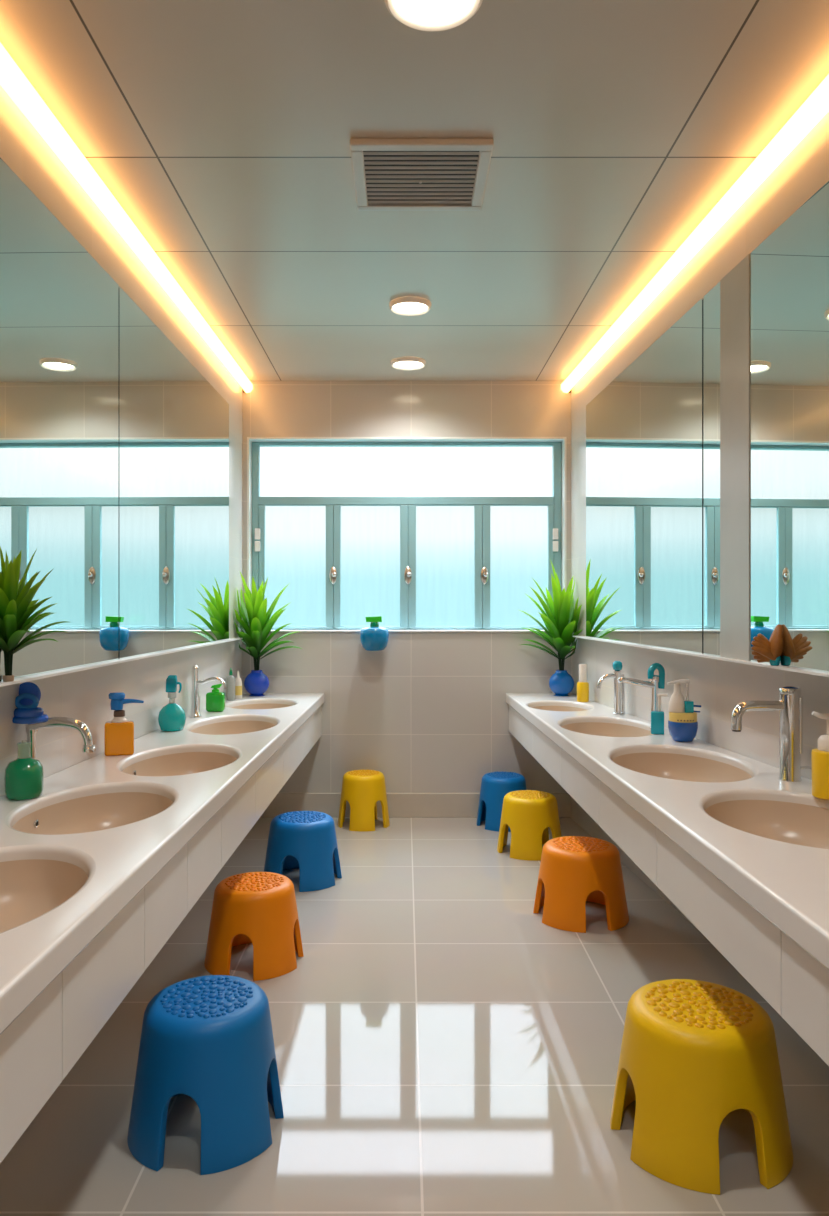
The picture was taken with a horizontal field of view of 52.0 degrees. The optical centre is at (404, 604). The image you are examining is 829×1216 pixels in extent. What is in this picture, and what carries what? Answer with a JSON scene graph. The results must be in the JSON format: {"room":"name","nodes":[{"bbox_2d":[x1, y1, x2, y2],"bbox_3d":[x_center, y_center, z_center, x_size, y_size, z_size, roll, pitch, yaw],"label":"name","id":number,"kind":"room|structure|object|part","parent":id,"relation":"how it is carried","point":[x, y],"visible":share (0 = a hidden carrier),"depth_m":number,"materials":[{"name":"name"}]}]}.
{"room":"public restroom","nodes":[
{"label":"public restroom","id":0,"kind":"room"},
{"bbox_2d":[0,85,242,796],"bbox_3d":[-1.265,-0.035,1.835,0.670,2.500,6.070,0,0,0],"label":"wall","id":1,"kind":"structure","parent":0,"point":[83,696],"depth_m":2.88,"materials":[{"name":"tile"}]},
{"bbox_2d":[0,158,118,680],"bbox_3d":[-0.958,-0.431,1.507,0.023,1.218,2.514,0,0,1],"label":"wall mirror","id":2,"kind":"object","parent":1,"relation":"attached to","point":[59,308],"visible":1,"depth_m":2.29,"materials":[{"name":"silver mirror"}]},
{"bbox_2d":[0,638,242,686],"bbox_3d":[-0.934,0.181,2.435,0.050,0.007,4.371,0,0,1],"label":"trim","id":3,"kind":"structure","parent":1,"relation":"attached to","point":[71,670],"depth_m":2.54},
{"bbox_2d":[0,547,66,681],"bbox_3d":[-0.868,0.018,1.977,0.142,0.320,0.279,0,0,0],"label":"potted plant","id":4,"kind":"object","parent":3,"relation":"on","point":[17,605],"visible":1,"depth_m":1.97,"materials":[{"name":"green plant"}]},
{"bbox_3d":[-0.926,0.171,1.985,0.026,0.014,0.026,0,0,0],"label":"pot","id":5,"kind":"part","parent":4,"relation":"part of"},
{"bbox_3d":[-0.926,0.133,1.985,0.026,0.090,0.024,0,0,0],"label":"stem","id":6,"kind":"part","parent":4,"relation":"part of","materials":[{"name":"green plant"}]},
{"bbox_2d":[0,693,323,1162],"bbox_3d":[-0.813,0.625,2.559,0.626,0.240,4.629,0,0,1],"label":"countertop","id":7,"kind":"structure","parent":1,"relation":"attached to","point":[66,970],"depth_m":1.78,"materials":[{"name":"stone"}]},
{"bbox_2d":[4,740,43,799],"bbox_3d":[-1.000,0.430,2.232,0.095,0.150,0.095,0,0,0],"label":"soap bottle","id":8,"kind":"object","parent":7,"relation":"on","point":[24,775],"visible":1,"depth_m":2.20,"materials":[{"name":"green plastic"}]},
{"bbox_3d":[-0.548,0.655,1.135,0.016,0.180,0.388,0,0,1],"label":"apron panel","id":9,"kind":"part","parent":7,"relation":"part of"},
{"bbox_2d":[0,859,87,932],"bbox_3d":[-0.770,0.604,1.500,0.369,0.142,0.559,0,0,0],"label":"basin","id":10,"kind":"object","parent":7,"relation":"in","point":[29,889],"visible":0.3,"depth_m":1.75,"materials":[{"name":"beige ceramic"}]},
{"bbox_2d":[12,682,95,758],"bbox_3d":[-0.968,0.359,2.332,0.237,0.293,0.073,0,0,0],"label":"tap","id":11,"kind":"object","parent":7,"relation":"on","point":[27,712],"visible":0.94,"depth_m":2.32,"materials":[{"name":"silver metal"}]},
{"bbox_3d":[-1.032,0.301,2.329,0.108,0.044,0.066,0,0,0],"label":"handle","id":12,"kind":"part","parent":11,"relation":"part of","materials":[{"name":"blue plastic"}]},
{"bbox_3d":[-0.944,0.348,2.333,0.177,0.082,0.031,0,0,5],"label":"spout","id":13,"kind":"part","parent":11,"relation":"part of","materials":[{"name":"silver metal"}]},
{"bbox_2d":[12,792,172,872],"bbox_3d":[-0.778,0.604,2.150,0.359,0.142,0.539,0,0,0],"label":"basin","id":14,"kind":"object","parent":7,"relation":"in","point":[98,812],"visible":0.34,"depth_m":2.36,"materials":[{"name":"beige ceramic"}]},
{"bbox_3d":[-0.541,0.655,1.530,0.016,0.180,0.398,0,0,1],"label":"apron panel","id":15,"kind":"part","parent":7,"relation":"part of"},
{"bbox_2d":[104,692,143,755],"bbox_3d":[-0.951,0.401,2.880,0.126,0.209,0.060,0,0,-18],"label":"soap bottle","id":16,"kind":"object","parent":7,"relation":"on","point":[118,732],"visible":1,"depth_m":2.85,"materials":[{"name":"orange plastic"}]},
{"bbox_3d":[-0.535,0.655,1.890,0.016,0.180,0.318,0,0,1],"label":"apron panel","id":17,"kind":"part","parent":7,"relation":"part of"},
{"bbox_2d":[158,675,185,731],"bbox_3d":[-0.940,0.394,3.430,0.111,0.222,0.111,0,0,0],"label":"spray bottle","id":18,"kind":"object","parent":7,"relation":"on","point":[172,717],"visible":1,"depth_m":3.40,"materials":[{"name":"teal plastic"}]},
{"bbox_2d":[122,752,236,776],"bbox_3d":[-0.735,0.604,2.800,0.355,0.142,0.569,0,0,0],"label":"basin","id":19,"kind":"object","parent":7,"relation":"in","point":[185,763],"visible":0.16,"depth_m":3.04,"materials":[{"name":"beige ceramic"}]},
{"bbox_3d":[-0.530,0.655,2.225,0.016,0.180,0.347,0,0,1],"label":"apron panel","id":20,"kind":"part","parent":7,"relation":"part of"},
{"bbox_2d":[189,666,225,717],"bbox_3d":[-0.887,0.389,3.829,0.168,0.232,0.054,0,0,0],"label":"tap","id":21,"kind":"object","parent":7,"relation":"on","point":[195,711],"visible":1,"depth_m":3.82,"materials":[{"name":"silver metal"}]},
{"bbox_3d":[-0.927,0.443,3.812,0.012,0.068,0.025,0,0,-33],"label":"lever","id":22,"kind":"part","parent":21,"relation":"part of","materials":[{"name":"silver metal"}]},
{"bbox_3d":[-0.875,0.349,3.824,0.145,0.051,0.020,0,0,5],"label":"spout","id":23,"kind":"part","parent":21,"relation":"part of","materials":[{"name":"silver metal"}]},
{"bbox_2d":[206,684,224,711],"bbox_3d":[-0.898,0.438,4.030,0.086,0.134,0.056,0,0,0],"label":"soap bottle","id":24,"kind":"object","parent":7,"relation":"on","point":[215,700],"visible":0.99,"depth_m":4.00,"materials":[{"name":"plastic"}]},
{"bbox_2d":[226,668,234,700],"bbox_3d":[-0.922,0.418,4.500,0.047,0.173,0.047,0,0,0],"label":"bottle","id":25,"kind":"object","parent":7,"relation":"on","point":[230,680],"visible":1,"depth_m":4.48,"materials":[{"name":"plastic"}]},
{"bbox_2d":[190,720,275,734],"bbox_3d":[-0.728,0.604,3.620,0.359,0.142,0.599,0,0,0],"label":"basin","id":26,"kind":"object","parent":7,"relation":"in","point":[230,727],"visible":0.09,"depth_m":3.88,"materials":[{"name":"beige ceramic"}]},
{"bbox_3d":[-0.523,0.655,2.650,0.016,0.180,0.497,0,0,1],"label":"apron panel","id":27,"kind":"part","parent":7,"relation":"part of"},
{"bbox_2d":[235,671,241,698],"bbox_3d":[-0.900,0.429,4.585,0.043,0.151,0.043,0,0,0],"label":"bottle","id":28,"kind":"object","parent":7,"relation":"on","point":[238,682],"visible":0.86,"depth_m":4.57,"materials":[{"name":"beige plastic"}]},
{"bbox_2d":[231,704,291,708],"bbox_3d":[-0.735,0.604,4.360,0.349,0.142,0.469,0,0,0],"label":"basin","id":29,"kind":"object","parent":7,"relation":"in","point":[249,706],"visible":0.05,"depth_m":4.57,"materials":[{"name":"beige ceramic"}]},
{"bbox_2d":[234,572,301,695],"bbox_3d":[-0.747,0.159,4.666,0.356,0.692,0.364,0,0,0],"label":"potted plant","id":30,"kind":"object","parent":7,"relation":"on","point":[255,622],"visible":1,"depth_m":4.68,"materials":[{"name":"green plant"}]},
{"bbox_3d":[-0.826,0.330,4.735,0.044,0.151,0.039,0,0,0],"label":"stem","id":31,"kind":"part","parent":30,"relation":"part of","materials":[{"name":"green plant"}]},
{"bbox_3d":[-0.513,0.655,3.200,0.016,0.180,0.598,0,0,1],"label":"apron panel","id":32,"kind":"part","parent":7,"relation":"part of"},
{"bbox_3d":[-0.503,0.655,3.825,0.016,0.180,0.647,0,0,1],"label":"apron panel","id":33,"kind":"part","parent":7,"relation":"part of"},
{"bbox_3d":[-0.492,0.655,4.509,0.016,0.180,0.716,0,0,1],"label":"apron panel","id":34,"kind":"part","parent":7,"relation":"part of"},
{"bbox_2d":[119,286,228,658],"bbox_3d":[-0.933,-0.431,3.587,0.023,1.218,1.631,0,0,1],"label":"wall mirror","id":35,"kind":"object","parent":1,"relation":"attached to","point":[174,423],"visible":0.89,"depth_m":3.31,"materials":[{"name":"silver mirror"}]},
{"bbox_2d":[242,381,571,792],"bbox_3d":[0.150,-0.035,4.970,3.500,2.500,0.200,0,0,0],"label":"wall","id":36,"kind":"structure","parent":0,"point":[428,712],"depth_m":4.87,"materials":[{"name":"tile"}]},
{"bbox_2d":[360,616,388,650],"bbox_3d":[-0.172,0.160,4.785,0.162,0.194,0.168,0,0,0],"label":"soap dispenser","id":37,"kind":"object","parent":36,"relation":"attached to","point":[374,637],"visible":1,"depth_m":4.72,"materials":[{"name":"plastic"}]},
{"bbox_2d":[247,437,565,631],"bbox_3d":[0.010,-0.404,4.934,1.829,1.117,0.152,0,0,0],"label":"window","id":38,"kind":"structure","parent":36,"relation":"in","point":[556,503],"depth_m":4.94,"materials":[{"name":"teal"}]},
{"bbox_3d":[-0.634,-0.225,4.957,0.432,0.715,0.025,0,0,0],"label":"sash","id":39,"kind":"part","parent":38,"relation":"part of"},
{"bbox_3d":[-0.199,-0.225,4.957,0.434,0.715,0.025,0,0,0],"label":"sash","id":40,"kind":"part","parent":38,"relation":"part of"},
{"bbox_3d":[0.010,0.150,4.934,1.805,0.010,0.152,0,0,0],"label":"sill","id":41,"kind":"part","parent":38,"relation":"part of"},
{"bbox_3d":[0.235,-0.225,4.957,0.431,0.715,0.025,0,0,0],"label":"sash","id":42,"kind":"part","parent":38,"relation":"part of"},
{"bbox_3d":[0.658,-0.225,4.957,0.412,0.715,0.025,0,0,0],"label":"sash","id":43,"kind":"part","parent":38,"relation":"part of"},
{"bbox_2d":[261,793,570,816],"bbox_3d":[0.011,1.146,4.864,1.892,0.138,0.012,0,0,0],"label":"baseboard","id":44,"kind":"structure","parent":36,"relation":"attached to","point":[399,804],"depth_m":4.86,"materials":[{"name":"tile"}]},
{"bbox_2d":[0,0,828,380],"bbox_3d":[0.150,-1.335,1.885,3.500,0.100,6.370,0,0,0],"label":"ceiling","id":45,"kind":"structure","parent":0,"point":[223,130],"depth_m":2.33,"materials":[{"name":"paint"}]},
{"bbox_2d":[0,42,252,392],"bbox_3d":[-0.931,-1.248,2.259,0.059,0.074,5.219,0,0,1],"label":"light","id":46,"kind":"object","parent":45,"relation":"attached to","point":[13,81],"visible":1,"depth_m":2.53,"materials":[{"name":"white"}]},
{"bbox_2d":[391,357,425,369],"bbox_3d":[0.018,-1.274,4.490,0.188,0.022,0.188,0,0,0],"label":"recessed light","id":47,"kind":"object","parent":45,"relation":"in","point":[401,363],"visible":1,"depth_m":4.48,"materials":[{"name":"white plastic"}]},
{"bbox_2d":[389,297,430,315],"bbox_3d":[0.022,-1.274,3.630,0.180,0.022,0.180,0,0,0],"label":"recessed light","id":48,"kind":"object","parent":45,"relation":"in","point":[406,306],"visible":1,"depth_m":3.61,"materials":[{"name":"white plastic"}]},
{"bbox_2d":[350,138,493,210],"bbox_3d":[0.046,-1.274,2.535,0.396,0.022,0.396,0,0,0],"label":"ceiling vent","id":49,"kind":"object","parent":45,"relation":"in","point":[390,174],"visible":1,"depth_m":2.51,"materials":[{"name":"white plastic"}]},
{"bbox_2d":[385,0,482,30],"bbox_3d":[0.060,-1.274,1.775,0.210,0.022,0.210,0,0,0],"label":"recessed light","id":50,"kind":"object","parent":45,"relation":"in","point":[424,15],"visible":1,"depth_m":1.82,"materials":[{"name":"white plastic"}]},
{"bbox_2d":[561,74,828,392],"bbox_3d":[1.025,-1.248,2.258,0.059,0.074,5.223,0,0,-2],"label":"light","id":51,"kind":"object","parent":45,"relation":"attached to","point":[815,107],"visible":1,"depth_m":2.66,"materials":[{"name":"white"}]},
{"bbox_2d":[0,817,828,1215],"bbox_3d":[0.150,1.265,1.935,3.500,0.100,6.270,0,0,0],"label":"floor","id":52,"kind":"structure","parent":0,"point":[443,1048],"depth_m":2.22,"materials":[{"name":"tile"}]},
{"bbox_2d":[127,975,283,1174],"bbox_3d":[-0.462,1.063,1.985,0.340,0.304,0.340,0,0,7],"label":"step stool","id":53,"kind":"object","parent":52,"relation":"on","point":[209,1039],"visible":1,"depth_m":1.87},
{"bbox_3d":[-0.582,1.163,1.891,0.051,0.103,0.173,0,0,-38],"label":"leg","id":54,"kind":"part","parent":53,"relation":"part of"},
{"bbox_3d":[-0.462,1.013,1.985,0.315,0.197,0.315,0,0,7],"label":"seat","id":55,"kind":"part","parent":53,"relation":"part of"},
{"bbox_3d":[-0.368,1.163,1.865,0.173,0.103,0.051,0,0,-38],"label":"leg","id":56,"kind":"part","parent":53,"relation":"part of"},
{"bbox_3d":[-0.342,1.163,2.079,0.051,0.103,0.173,0,0,-38],"label":"leg","id":57,"kind":"part","parent":53,"relation":"part of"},
{"bbox_2d":[204,872,303,980],"bbox_3d":[-0.515,1.079,2.910,0.321,0.272,0.321,0,0,7],"label":"step stool","id":58,"kind":"object","parent":52,"relation":"on","point":[259,909],"visible":0.99,"depth_m":2.80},
{"bbox_3d":[-0.628,1.169,2.822,0.048,0.092,0.163,0,0,-38],"label":"leg","id":59,"kind":"part","parent":58,"relation":"part of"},
{"bbox_3d":[-0.603,1.169,3.023,0.163,0.092,0.048,0,0,-38],"label":"leg","id":60,"kind":"part","parent":58,"relation":"part of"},
{"bbox_3d":[-0.515,1.035,2.910,0.298,0.176,0.298,0,0,7],"label":"seat","id":61,"kind":"part","parent":58,"relation":"part of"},
{"bbox_3d":[-0.427,1.169,2.797,0.163,0.092,0.048,0,0,-38],"label":"leg","id":62,"kind":"part","parent":58,"relation":"part of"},
{"bbox_3d":[-0.402,1.169,2.998,0.048,0.092,0.163,0,0,-38],"label":"leg","id":63,"kind":"part","parent":58,"relation":"part of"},
{"bbox_2d":[264,811,341,891],"bbox_3d":[-0.455,1.076,3.770,0.336,0.279,0.336,0,0,13],"label":"step stool","id":64,"kind":"object","parent":52,"relation":"on","point":[306,841],"visible":0.97,"depth_m":3.65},
{"bbox_3d":[-0.582,1.168,3.691,0.050,0.095,0.171,0,0,-32],"label":"leg","id":65,"kind":"part","parent":64,"relation":"part of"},
{"bbox_3d":[-0.534,1.168,3.897,0.171,0.095,0.050,0,0,-32],"label":"leg","id":66,"kind":"part","parent":64,"relation":"part of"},
{"bbox_3d":[-0.455,1.030,3.770,0.311,0.180,0.311,0,0,13],"label":"seat","id":67,"kind":"part","parent":64,"relation":"part of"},
{"bbox_3d":[-0.376,1.168,3.643,0.171,0.095,0.050,0,0,-32],"label":"leg","id":68,"kind":"part","parent":64,"relation":"part of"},
{"bbox_3d":[-0.328,1.168,3.849,0.050,0.095,0.171,0,0,-32],"label":"leg","id":69,"kind":"part","parent":64,"relation":"part of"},
{"bbox_2d":[338,769,389,831],"bbox_3d":[-0.228,1.070,4.700,0.276,0.291,0.276,0,0,-44],"label":"step stool","id":70,"kind":"object","parent":52,"relation":"on","point":[362,789],"visible":1,"depth_m":4.59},
{"bbox_3d":[-0.351,1.166,4.702,0.041,0.099,0.140,0,0,1],"label":"leg","id":71,"kind":"part","parent":70,"relation":"part of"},
{"bbox_3d":[-0.230,1.166,4.577,0.140,0.099,0.041,0,0,1],"label":"leg","id":72,"kind":"part","parent":70,"relation":"part of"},
{"bbox_3d":[-0.228,1.022,4.700,0.256,0.188,0.256,0,0,-44],"label":"seat","id":73,"kind":"part","parent":70,"relation":"part of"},
{"bbox_3d":[-0.226,1.166,4.823,0.140,0.099,0.041,0,0,1],"label":"leg","id":74,"kind":"part","parent":70,"relation":"part of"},
{"bbox_3d":[-0.105,1.166,4.698,0.041,0.099,0.140,0,0,1],"label":"leg","id":75,"kind":"part","parent":70,"relation":"part of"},
{"bbox_2d":[476,771,526,831],"bbox_3d":[0.545,1.076,4.700,0.288,0.279,0.288,0,0,-25],"label":"step stool","id":76,"kind":"object","parent":52,"relation":"on","point":[494,785],"visible":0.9,"depth_m":4.60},
{"bbox_3d":[0.424,1.168,4.744,0.043,0.095,0.146,0,0,20],"label":"leg","id":77,"kind":"part","parent":76,"relation":"part of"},
{"bbox_3d":[0.501,1.168,4.579,0.146,0.095,0.043,0,0,20],"label":"leg","id":78,"kind":"part","parent":76,"relation":"part of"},
{"bbox_3d":[0.545,1.030,4.700,0.266,0.180,0.266,0,0,-25],"label":"seat","id":79,"kind":"part","parent":76,"relation":"part of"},
{"bbox_2d":[497,790,561,860],"bbox_3d":[0.618,1.074,4.200,0.312,0.282,0.312,0,0,-29],"label":"step stool","id":80,"kind":"object","parent":52,"relation":"on","point":[528,814],"visible":0.97,"depth_m":4.08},
{"bbox_3d":[0.484,1.167,4.238,0.047,0.096,0.159,0,0,16],"label":"leg","id":81,"kind":"part","parent":80,"relation":"part of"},
{"bbox_3d":[0.580,1.167,4.066,0.159,0.096,0.047,0,0,16],"label":"leg","id":82,"kind":"part","parent":80,"relation":"part of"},
{"bbox_3d":[0.618,1.028,4.200,0.290,0.182,0.290,0,0,-29],"label":"seat","id":83,"kind":"part","parent":80,"relation":"part of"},
{"bbox_3d":[0.656,1.167,4.334,0.159,0.096,0.047,0,0,16],"label":"leg","id":84,"kind":"part","parent":80,"relation":"part of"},
{"bbox_2d":[533,836,628,932],"bbox_3d":[0.688,1.074,3.330,0.353,0.282,0.353,0,0,-10],"label":"step stool","id":85,"kind":"object","parent":52,"relation":"on","point":[574,871],"visible":1,"depth_m":3.21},
{"bbox_3d":[0.559,1.167,3.420,0.053,0.096,0.179,0,0,35],"label":"leg","id":86,"kind":"part","parent":85,"relation":"part of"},
{"bbox_3d":[0.598,1.167,3.201,0.179,0.096,0.053,0,0,35],"label":"leg","id":87,"kind":"part","parent":85,"relation":"part of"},
{"bbox_3d":[0.688,1.028,3.330,0.327,0.182,0.327,0,0,-10],"label":"seat","id":88,"kind":"part","parent":85,"relation":"part of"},
{"bbox_3d":[0.778,1.167,3.459,0.179,0.096,0.053,0,0,35],"label":"leg","id":89,"kind":"part","parent":85,"relation":"part of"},
{"bbox_3d":[0.817,1.167,3.240,0.053,0.096,0.179,0,0,35],"label":"leg","id":90,"kind":"part","parent":85,"relation":"part of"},
{"bbox_2d":[610,979,792,1194],"bbox_3d":[0.672,1.062,1.945,0.379,0.306,0.379,0,0,-9],"label":"step stool","id":91,"kind":"object","parent":52,"relation":"on","point":[694,1053],"visible":1,"depth_m":1.81,"materials":[{"name":"plastic"}]},
{"bbox_3d":[0.535,1.163,2.044,0.057,0.104,0.192,0,0,36],"label":"leg","id":92,"kind":"part","parent":91,"relation":"part of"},
{"bbox_3d":[0.573,1.163,1.808,0.192,0.104,0.056,0,0,36],"label":"leg","id":93,"kind":"part","parent":91,"relation":"part of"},
{"bbox_3d":[0.672,1.012,1.945,0.351,0.198,0.351,0,0,-9],"label":"seat","id":94,"kind":"part","parent":91,"relation":"part of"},
{"bbox_3d":[0.809,1.163,1.846,0.056,0.104,0.192,0,0,36],"label":"leg","id":95,"kind":"part","parent":91,"relation":"part of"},
{"bbox_2d":[571,112,828,779],"bbox_3d":[1.425,-0.035,1.835,0.949,2.500,6.070,0,0,0],"label":"wall","id":96,"kind":"structure","parent":0,"point":[718,686],"depth_m":3.04,"materials":[{"name":"tile"}]},
{"bbox_2d":[571,797,693,925],"bbox_3d":[1.225,1.146,1.829,0.012,0.138,6.083,0,0,-5],"label":"baseboard","id":97,"kind":"structure","parent":96,"relation":"attached to","point":[579,815],"depth_m":4.25,"materials":[{"name":"tile"}]},
{"bbox_2d":[586,298,702,653],"bbox_3d":[0.987,-0.437,3.657,0.023,1.206,1.557,0,0,-2],"label":"wall mirror","id":98,"kind":"object","parent":96,"relation":"attached to","point":[644,430],"visible":0.89,"depth_m":3.42,"materials":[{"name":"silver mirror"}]},
{"bbox_2d":[506,693,828,1065],"bbox_3d":[0.974,0.613,2.559,0.703,0.216,4.633,0,0,-1],"label":"countertop","id":99,"kind":"structure","parent":96,"relation":"attached to","point":[762,903],"depth_m":1.96,"materials":[{"name":"stone"}]},
{"bbox_3d":[0.609,0.643,4.459,0.016,0.156,0.816,0,0,-1],"label":"apron panel","id":100,"kind":"part","parent":99,"relation":"part of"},
{"bbox_3d":[0.623,0.643,3.725,0.016,0.156,0.648,0,0,-1],"label":"apron panel","id":101,"kind":"part","parent":99,"relation":"part of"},
{"bbox_2d":[519,560,581,695],"bbox_3d":[0.789,0.121,4.670,0.319,0.767,0.356,0,0,0],"label":"potted plant","id":102,"kind":"object","parent":99,"relation":"on","point":[560,619],"visible":0.99,"depth_m":4.68,"materials":[{"name":"green plant"}]},
{"bbox_3d":[0.872,0.330,4.735,0.044,0.151,0.039,0,0,0],"label":"stem","id":103,"kind":"part","parent":102,"relation":"part of","materials":[{"name":"green plant"}]},
{"bbox_2d":[532,706,585,710],"bbox_3d":[0.775,0.604,4.270,0.309,0.142,0.449,0,0,0],"label":"basin","id":104,"kind":"object","parent":99,"relation":"in","point":[549,708],"visible":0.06,"depth_m":4.48,"materials":[{"name":"beige ceramic"}]},
{"bbox_3d":[0.636,0.643,3.085,0.016,0.156,0.628,0,0,-1],"label":"apron panel","id":105,"kind":"part","parent":99,"relation":"part of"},
{"bbox_2d":[577,664,588,701],"bbox_3d":[0.931,0.406,4.450,0.063,0.197,0.063,0,0,0],"label":"soap bottle","id":106,"kind":"object","parent":99,"relation":"on","point":[582,685],"visible":1,"depth_m":4.43,"materials":[{"name":"yellow plastic"}]},
{"bbox_2d":[562,722,652,736],"bbox_3d":[0.845,0.604,3.560,0.379,0.142,0.599,0,0,0],"label":"basin","id":107,"kind":"object","parent":99,"relation":"in","point":[591,728],"visible":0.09,"depth_m":3.82,"materials":[{"name":"beige ceramic"}]},
{"bbox_2d":[597,661,624,714],"bbox_3d":[0.952,0.382,3.930,0.133,0.247,0.046,0,0,0],"label":"tap","id":108,"kind":"object","parent":99,"relation":"on","point":[619,688],"visible":1,"depth_m":3.92,"materials":[{"name":"silver metal"}]},
{"bbox_3d":[0.934,0.351,3.925,0.098,0.070,0.022,0,0,-6],"label":"spout","id":109,"kind":"part","parent":108,"relation":"part of","materials":[{"name":"silver metal"}]},
{"bbox_3d":[0.983,0.280,3.930,0.046,0.044,0.046,0,0,0],"label":"knob","id":110,"kind":"part","parent":108,"relation":"part of","materials":[{"name":"teal plastic"}]},
{"bbox_3d":[0.648,0.643,2.475,0.016,0.156,0.588,0,0,-1],"label":"apron panel","id":111,"kind":"part","parent":99,"relation":"part of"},
{"bbox_2d":[617,663,664,728],"bbox_3d":[0.960,0.370,3.454,0.197,0.270,0.040,0,0,-6],"label":"tap","id":112,"kind":"object","parent":99,"relation":"on","point":[657,682],"visible":0.94,"depth_m":3.45,"materials":[{"name":"silver metal"}]},
{"bbox_3d":[0.940,0.317,3.454,0.158,0.049,0.029,0,0,-4],"label":"spout","id":113,"kind":"part","parent":112,"relation":"part of","materials":[{"name":"silver metal"}]},
{"bbox_3d":[1.022,0.288,3.458,0.070,0.106,0.028,0,0,0],"label":"handle","id":114,"kind":"part","parent":112,"relation":"part of","materials":[{"name":"teal plastic"}]},
{"bbox_2d":[651,694,667,734],"bbox_3d":[0.997,0.425,3.333,0.064,0.159,0.044,0,0,15],"label":"soap bottle","id":115,"kind":"object","parent":99,"relation":"on","point":[657,717],"visible":1,"depth_m":3.32,"materials":[{"name":"teal plastic"}]},
{"bbox_3d":[0.998,0.387,3.333,0.012,0.060,0.012,0,0,15],"label":"stem","id":116,"kind":"part","parent":115,"relation":"part of","materials":[{"name":"beige plastic"}]},
{"bbox_2d":[612,752,751,782],"bbox_3d":[0.885,0.604,2.750,0.409,0.142,0.639,0,0,0],"label":"basin","id":117,"kind":"object","parent":99,"relation":"in","point":[664,765],"visible":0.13,"depth_m":3.01,"materials":[{"name":"beige ceramic"}]},
{"bbox_2d":[668,720,697,741],"bbox_3d":[1.033,0.468,3.160,0.106,0.074,0.106,0,0,0],"label":"bowl","id":118,"kind":"object","parent":99,"relation":"on","point":[679,730],"depth_m":3.12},
{"bbox_2d":[667,679,700,741],"bbox_3d":[1.038,0.390,3.157,0.116,0.230,0.106,0,0,30],"label":"soap dispenser","id":119,"kind":"object","parent":99,"relation":"on","point":[682,722],"visible":1,"depth_m":3.13,"materials":[{"name":"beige plastic"}]},
{"bbox_2d":[668,683,684,712],"bbox_3d":[1.013,0.344,3.164,0.064,0.108,0.064,0,0,0],"label":"bottle","id":120,"kind":"object","parent":119,"relation":"on","point":[677,702],"depth_m":3.14,"materials":[{"name":"beige plastic"}]},
{"bbox_3d":[1.047,0.321,3.148,0.012,0.068,0.012,0,0,0],"label":"stem","id":121,"kind":"part","parent":119,"relation":"part of","materials":[{"name":"beige plastic"}]},
{"bbox_3d":[0.660,0.643,1.835,0.016,0.156,0.688,0,0,-1],"label":"apron panel","id":122,"kind":"part","parent":99,"relation":"part of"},
{"bbox_2d":[705,800,828,848],"bbox_3d":[0.945,0.604,2.040,0.409,0.142,0.569,0,0,0],"label":"basin","id":123,"kind":"object","parent":99,"relation":"in","point":[788,822],"visible":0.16,"depth_m":2.29,"materials":[{"name":"beige ceramic"}]},
{"bbox_2d":[731,686,811,781],"bbox_3d":[1.064,0.370,2.455,0.249,0.270,0.060,0,0,0],"label":"tap","id":124,"kind":"object","parent":99,"relation":"on","point":[789,705],"visible":0.96,"depth_m":2.43,"materials":[{"name":"silver metal"}]},
{"bbox_3d":[1.016,0.317,2.452,0.152,0.084,0.030,0,0,-2],"label":"spout","id":125,"kind":"part","parent":124,"relation":"part of","materials":[{"name":"silver metal"}]},
{"bbox_3d":[1.163,0.473,2.454,0.051,0.016,0.009,0,0,-2],"label":"pop rod","id":126,"kind":"part","parent":124,"relation":"part of","materials":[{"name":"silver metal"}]},
{"bbox_3d":[0.672,0.643,1.245,0.016,0.156,0.488,0,0,-1],"label":"apron panel","id":127,"kind":"part","parent":99,"relation":"part of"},
{"bbox_2d":[811,711,828,799],"bbox_3d":[1.115,0.392,2.235,0.084,0.226,0.084,0,0,35],"label":"soap bottle","id":128,"kind":"object","parent":99,"relation":"on","point":[820,756],"visible":1,"depth_m":2.22,"materials":[{"name":"yellow plastic"}]},
{"bbox_3d":[1.115,0.320,2.235,0.012,0.042,0.012,0,0,0],"label":"stem","id":129,"kind":"part","parent":128,"relation":"part of","materials":[{"name":"beige plastic"}]},
{"bbox_2d":[573,636,828,676],"bbox_3d":[1.023,0.170,2.435,0.050,0.007,4.376,0,0,-2],"label":"trim","id":130,"kind":"structure","parent":96,"relation":"attached to","point":[793,669],"depth_m":2.66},
{"bbox_2d":[751,624,783,665],"bbox_3d":[0.991,0.110,2.327,0.093,0.113,0.045,0,0,0],"label":"ornament","id":131,"kind":"object","parent":130,"relation":"on","point":[765,650],"visible":1,"depth_m":2.31,"materials":[{"name":"brown plant"}]},
{"bbox_2d":[769,656,780,665],"bbox_3d":[1.014,0.143,2.330,0.030,0.046,0.038,0,0,0],"label":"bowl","id":132,"kind":"object","parent":130,"relation":"on","point":[774,660],"depth_m":2.31,"materials":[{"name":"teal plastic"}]},
{"bbox_2d":[703,282,719,655],"bbox_3d":[1.021,-0.437,2.797,0.023,1.206,0.144,0,0,-2],"label":"wall mirror","id":133,"kind":"object","parent":96,"relation":"attached to","point":[711,300],"visible":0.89,"depth_m":2.80,"materials":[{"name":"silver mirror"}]},
{"bbox_2d":[720,254,749,660],"bbox_3d":[1.028,-0.437,2.620,0.027,1.206,0.208,0,0,-2],"label":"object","id":134,"kind":"structure","parent":96,"relation":"attached to","point":[734,286],"depth_m":2.62,"materials":[{"name":"tile"}]},
{"bbox_2d":[750,181,828,671],"bbox_3d":[1.078,-0.437,1.383,0.023,1.206,2.268,0,0,-2],"label":"wall mirror","id":135,"kind":"object","parent":96,"relation":"attached to","point":[789,270],"visible":0.9,"depth_m":2.26,"materials":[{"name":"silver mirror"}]}
]}

